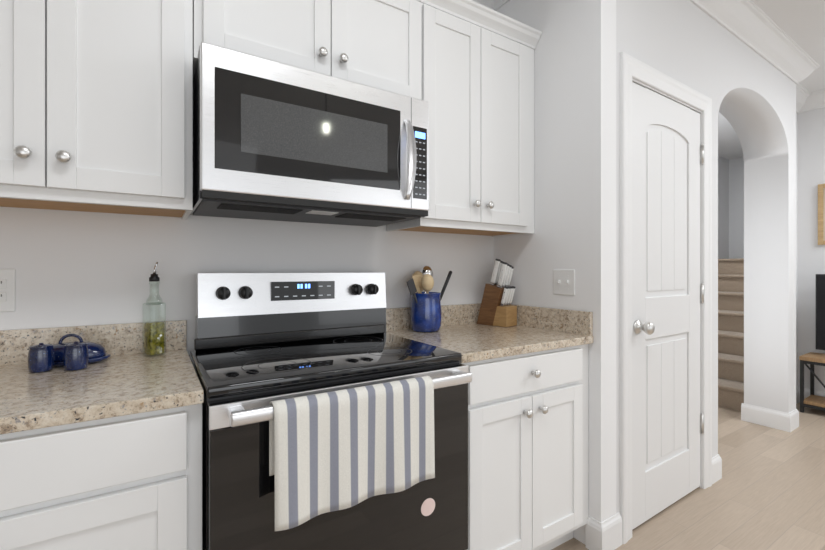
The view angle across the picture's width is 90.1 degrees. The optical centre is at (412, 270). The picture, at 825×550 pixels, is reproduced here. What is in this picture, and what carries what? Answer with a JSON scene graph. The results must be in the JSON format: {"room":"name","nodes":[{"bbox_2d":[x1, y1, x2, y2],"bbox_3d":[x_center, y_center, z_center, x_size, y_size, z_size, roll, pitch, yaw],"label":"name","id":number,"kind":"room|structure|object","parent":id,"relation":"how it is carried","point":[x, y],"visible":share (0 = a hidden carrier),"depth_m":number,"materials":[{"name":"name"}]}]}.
{"room":"kitchen","nodes":[
{"label":"kitchen","id":0,"kind":"room"},
{"bbox_2d":[0,207,493,354],"bbox_3d":[-1.513,-0.176,1.101,4.786,2.740,0.110,0,0,-32],"label":"wall","id":1,"kind":"structure","parent":0,"point":[76,268],"depth_m":1.45,"materials":[{"name":"white paint"}]},
{"bbox_2d":[0,269,14,311],"bbox_3d":[-1.221,0.060,1.215,0.072,0.128,0.008,0,0,-32],"label":"electrical outlet","id":2,"kind":"object","parent":1,"relation":"attached to","point":[7,290],"visible":1,"depth_m":1.22,"materials":[{"name":"white plastic"}]},
{"bbox_2d":[0,0,192,219],"bbox_3d":[-1.009,-0.664,1.149,0.683,0.969,0.339,0,0,-32],"label":"wall cabinet","id":3,"kind":"object","parent":1,"relation":"attached to","point":[96,105],"depth_m":1.11,"materials":[{"name":"white paint"}]},
{"bbox_2d":[193,0,420,99],"bbox_3d":[-0.376,-0.893,1.549,0.809,0.511,0.339,0,0,-32],"label":"wall cabinet","id":4,"kind":"object","parent":1,"relation":"attached to","point":[375,43],"depth_m":1.44,"materials":[{"name":"white paint"}]},
{"bbox_2d":[190,42,428,226],"bbox_3d":[-0.359,-0.407,1.479,0.751,0.431,0.472,0,0,-32],"label":"microwave","id":5,"kind":"object","parent":1,"relation":"attached to","point":[275,140],"visible":1,"depth_m":1.28,"materials":[{"name":"silver metal"}]},
{"bbox_2d":[386,0,541,236],"bbox_3d":[0.253,-0.664,1.944,0.671,0.969,0.339,0,0,-32],"label":"wall cabinet","id":6,"kind":"object","parent":1,"relation":"attached to","point":[477,76],"depth_m":1.81,"materials":[{"name":"white paint"}]},
{"bbox_2d":[473,0,508,10],"bbox_3d":[-1.505,-1.484,0.976,4.686,0.125,0.110,0,0,-32],"label":"crown molding","id":7,"kind":"structure","parent":1,"relation":"attached to","point":[495,5],"depth_m":2.22,"materials":[{"name":"white paint"}]},
{"bbox_2d":[494,0,615,544],"bbox_3d":[0.666,-0.176,2.028,0.110,2.740,0.643,0,0,-32],"label":"wall","id":8,"kind":"structure","parent":0,"point":[575,139],"depth_m":1.80,"materials":[{"name":"white paint"}]},
{"bbox_2d":[553,270,574,294],"bbox_3d":[0.686,0.056,1.877,0.017,0.115,0.116,0,0,-32],"label":"double light switch","id":9,"kind":"object","parent":8,"relation":"attached to","point":[563,282],"visible":1,"depth_m":1.87,"materials":[{"name":"white plastic"}]},
{"bbox_2d":[552,402,824,549],"bbox_3d":[2.234,1.234,1.150,11.200,0.080,8.200,0,0,-32],"label":"floor","id":10,"kind":"structure","parent":0,"point":[766,491],"depth_m":2.13,"materials":[{"name":"brown wood"}]},
{"bbox_2d":[0,404,201,549],"bbox_3d":[-0.996,0.753,1.002,0.816,0.882,0.602,0,0,-32],"label":"base cabinet","id":11,"kind":"object","parent":10,"relation":"on","point":[130,482],"visible":0.83,"depth_m":0.85,"materials":[{"name":"white paint"}]},
{"bbox_2d":[0,320,203,434],"bbox_3d":[-1.430,0.244,0.725,1.847,0.133,0.609,0,0,-32],"label":"countertop","id":12,"kind":"structure","parent":11,"relation":"on","point":[127,377],"depth_m":1.04,"materials":[{"name":"stone"}]},
{"bbox_2d":[27,343,54,372],"bbox_3d":[-1.027,0.240,1.139,0.056,0.078,0.056,0,0,-32],"label":"canister","id":13,"kind":"object","parent":12,"relation":"on","point":[41,357],"visible":1,"depth_m":1.12,"materials":[{"name":"ceramic"}]},
{"bbox_2d":[63,341,88,370],"bbox_3d":[-0.949,0.240,1.161,0.056,0.078,0.056,0,0,-32],"label":"canister","id":14,"kind":"object","parent":12,"relation":"on","point":[75,355],"visible":1,"depth_m":1.14,"materials":[{"name":"ceramic"}]},
{"bbox_2d":[53,334,110,366],"bbox_3d":[-1.025,0.234,1.235,0.195,0.088,0.122,0,0,-24],"label":"covered dish","id":15,"kind":"object","parent":12,"relation":"on","point":[97,352],"visible":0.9,"depth_m":1.23,"materials":[{"name":"ceramic"}]},
{"bbox_2d":[143,262,165,356],"bbox_3d":[-0.847,0.126,1.351,0.051,0.306,0.051,0,0,30],"label":"olive oil bottle","id":16,"kind":"object","parent":12,"relation":"on","point":[154,338],"visible":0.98,"depth_m":1.34,"materials":[{"name":"clear glass"}]},
{"bbox_2d":[189,273,471,549],"bbox_3d":[-0.282,0.603,1.357,0.758,1.183,0.724,0,0,-32],"label":"range","id":17,"kind":"object","parent":10,"relation":"on","point":[334,415],"visible":1,"depth_m":1.13,"materials":[{"name":"black metal"}]},
{"bbox_2d":[269,375,434,531],"bbox_3d":[-0.136,0.445,1.060,0.439,0.286,0.065,0,0,-32],"label":"towel","id":18,"kind":"object","parent":17,"relation":"hanging from","point":[331,451],"depth_m":1.02,"materials":[{"name":"white fabric"}]},
{"bbox_2d":[461,344,587,549],"bbox_3d":[0.313,0.753,1.807,0.717,0.882,0.636,0,0,-32],"label":"base cabinet","id":19,"kind":"object","parent":10,"relation":"on","point":[527,451],"visible":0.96,"depth_m":1.55,"materials":[{"name":"white paint"}]},
{"bbox_2d":[386,303,593,362],"bbox_3d":[0.305,0.244,1.818,0.718,0.133,0.609,0,0,-32],"label":"countertop","id":20,"kind":"structure","parent":19,"relation":"on","point":[470,339],"depth_m":1.81,"materials":[{"name":"stone"}]},
{"bbox_2d":[406,265,451,331],"bbox_3d":[0.068,0.128,1.906,0.271,0.302,0.145,0,0,-42],"label":"utensil crock","id":21,"kind":"object","parent":20,"relation":"on","point":[425,313],"visible":1,"depth_m":1.84,"materials":[{"name":"blue ceramic"}]},
{"bbox_2d":[477,259,516,326],"bbox_3d":[0.430,0.111,2.103,0.096,0.336,0.180,0,0,-44],"label":"knife block","id":22,"kind":"object","parent":20,"relation":"on","point":[497,308],"visible":1,"depth_m":2.06,"materials":[{"name":"brown wood"}]},
{"bbox_2d":[718,258,743,410],"bbox_3d":[3.617,0.529,4.569,2.668,1.330,1.111,0,0,-32],"label":"stairs","id":23,"kind":"structure","parent":10,"relation":"on","point":[730,333],"depth_m":4.07,"materials":[{"name":"carpet"}]},
{"bbox_2d":[799,352,824,412],"bbox_3d":[3.800,0.959,2.931,0.355,0.470,1.502,0,0,-32],"label":"tv stand","id":24,"kind":"object","parent":10,"relation":"on","point":[812,400],"visible":0.98,"depth_m":3.45,"materials":[{"name":"brown wood"}]},
{"bbox_2d":[816,274,824,349],"bbox_3d":[3.780,0.379,2.998,0.190,0.689,1.230,0,0,-32],"label":"tv","id":25,"kind":"object","parent":24,"relation":"on","point":[820,311],"visible":1,"depth_m":3.48,"materials":[{"name":"black plastic"}]},
{"bbox_2d":[616,0,795,513],"bbox_3d":[1.556,-0.176,3.025,2.457,2.740,1.376,0,0,-32],"label":"wall","id":26,"kind":"structure","parent":0,"point":[749,92],"depth_m":3.00,"materials":[{"name":"white paint"}]},
{"bbox_2d":[620,52,711,543],"bbox_3d":[1.258,0.120,2.091,0.896,2.147,0.147,0,0,-32],"label":"door frame","id":27,"kind":"structure","parent":26,"relation":"attached to","point":[637,71],"depth_m":1.86,"materials":[{"name":"white paint"}]},
{"bbox_2d":[632,82,703,529],"bbox_3d":[1.298,0.163,2.047,0.733,2.038,0.121,0,0,-32],"label":"pantry door","id":28,"kind":"structure","parent":26,"relation":"in","point":[667,290],"depth_m":2.04,"materials":[{"name":"white paint"}]},
{"bbox_2d":[689,0,819,91],"bbox_3d":[1.892,-1.484,2.389,2.791,0.125,0.173,0,0,-32],"label":"crown molding","id":29,"kind":"structure","parent":26,"relation":"attached to","point":[752,25],"depth_m":2.59,"materials":[{"name":"white paint"}]},
{"bbox_2d":[741,403,792,431],"bbox_3d":[2.704,1.127,3.157,0.021,0.135,0.298,0,0,-32],"label":"baseboard","id":30,"kind":"structure","parent":26,"relation":"attached to","point":[771,418],"depth_m":3.14,"materials":[{"name":"white paint"}]},
{"bbox_2d":[718,156,736,258],"bbox_3d":[3.165,-0.176,4.989,5.466,2.740,0.238,0,0,-32],"label":"wall","id":31,"kind":"structure","parent":0,"point":[730,208],"depth_m":5.70,"materials":[{"name":"white paint"}]},
{"bbox_2d":[737,113,797,386],"bbox_3d":[4.452,-0.176,4.424,3.946,2.740,0.182,0,0,-32],"label":"wall","id":32,"kind":"structure","parent":0,"point":[740,161],"depth_m":5.61,"materials":[{"name":"white paint"}]},
{"bbox_2d":[796,387,799,403],"bbox_3d":[3.149,1.127,3.499,0.752,0.135,0.032,0,0,-32],"label":"baseboard","id":33,"kind":"structure","parent":32,"relation":"attached to","point":[797,388],"depth_m":3.70,"materials":[{"name":"white paint"}]},
{"bbox_2d":[796,88,816,111],"bbox_3d":[3.143,-1.484,3.432,0.670,0.125,0.138,0,0,-32],"label":"crown molding","id":34,"kind":"structure","parent":32,"relation":"attached to","point":[805,100],"depth_m":3.61,"materials":[{"name":"white paint"}]},
{"bbox_2d":[718,0,824,158],"bbox_3d":[2.234,-1.586,1.150,11.200,0.080,8.200,0,0,-32],"label":"ceiling","id":35,"kind":"structure","parent":0,"point":[801,23],"depth_m":2.70,"materials":[{"name":"white paint"}]},
{"bbox_2d":[798,107,824,391],"bbox_3d":[5.070,-0.176,1.458,0.239,2.740,5.538,0,0,-32],"label":"wall","id":36,"kind":"structure","parent":0,"point":[811,173],"depth_m":3.67,"materials":[{"name":"white paint"}]},
{"bbox_2d":[796,89,824,112],"bbox_3d":[4.980,-1.484,1.399,0.237,0.125,5.538,0,0,-32],"label":"crown molding","id":37,"kind":"structure","parent":36,"relation":"attached to","point":[820,93],"depth_m":3.57,"materials":[{"name":"white paint"}]},
{"bbox_2d":[804,388,824,398],"bbox_3d":[5.019,1.127,1.424,0.143,0.135,5.536,0,0,-32],"label":"baseboard","id":38,"kind":"structure","parent":36,"relation":"attached to","point":[806,391],"depth_m":3.64,"materials":[{"name":"white paint"}]},
{"bbox_2d":[818,184,824,244],"bbox_3d":[3.754,-0.486,3.323,0.038,0.530,0.700,0,0,-32],"label":"picture frame","id":39,"kind":"object","parent":36,"relation":"attached to","point":[821,214],"visible":1,"depth_m":3.59,"materials":[{"name":"brown wood"}]}
]}

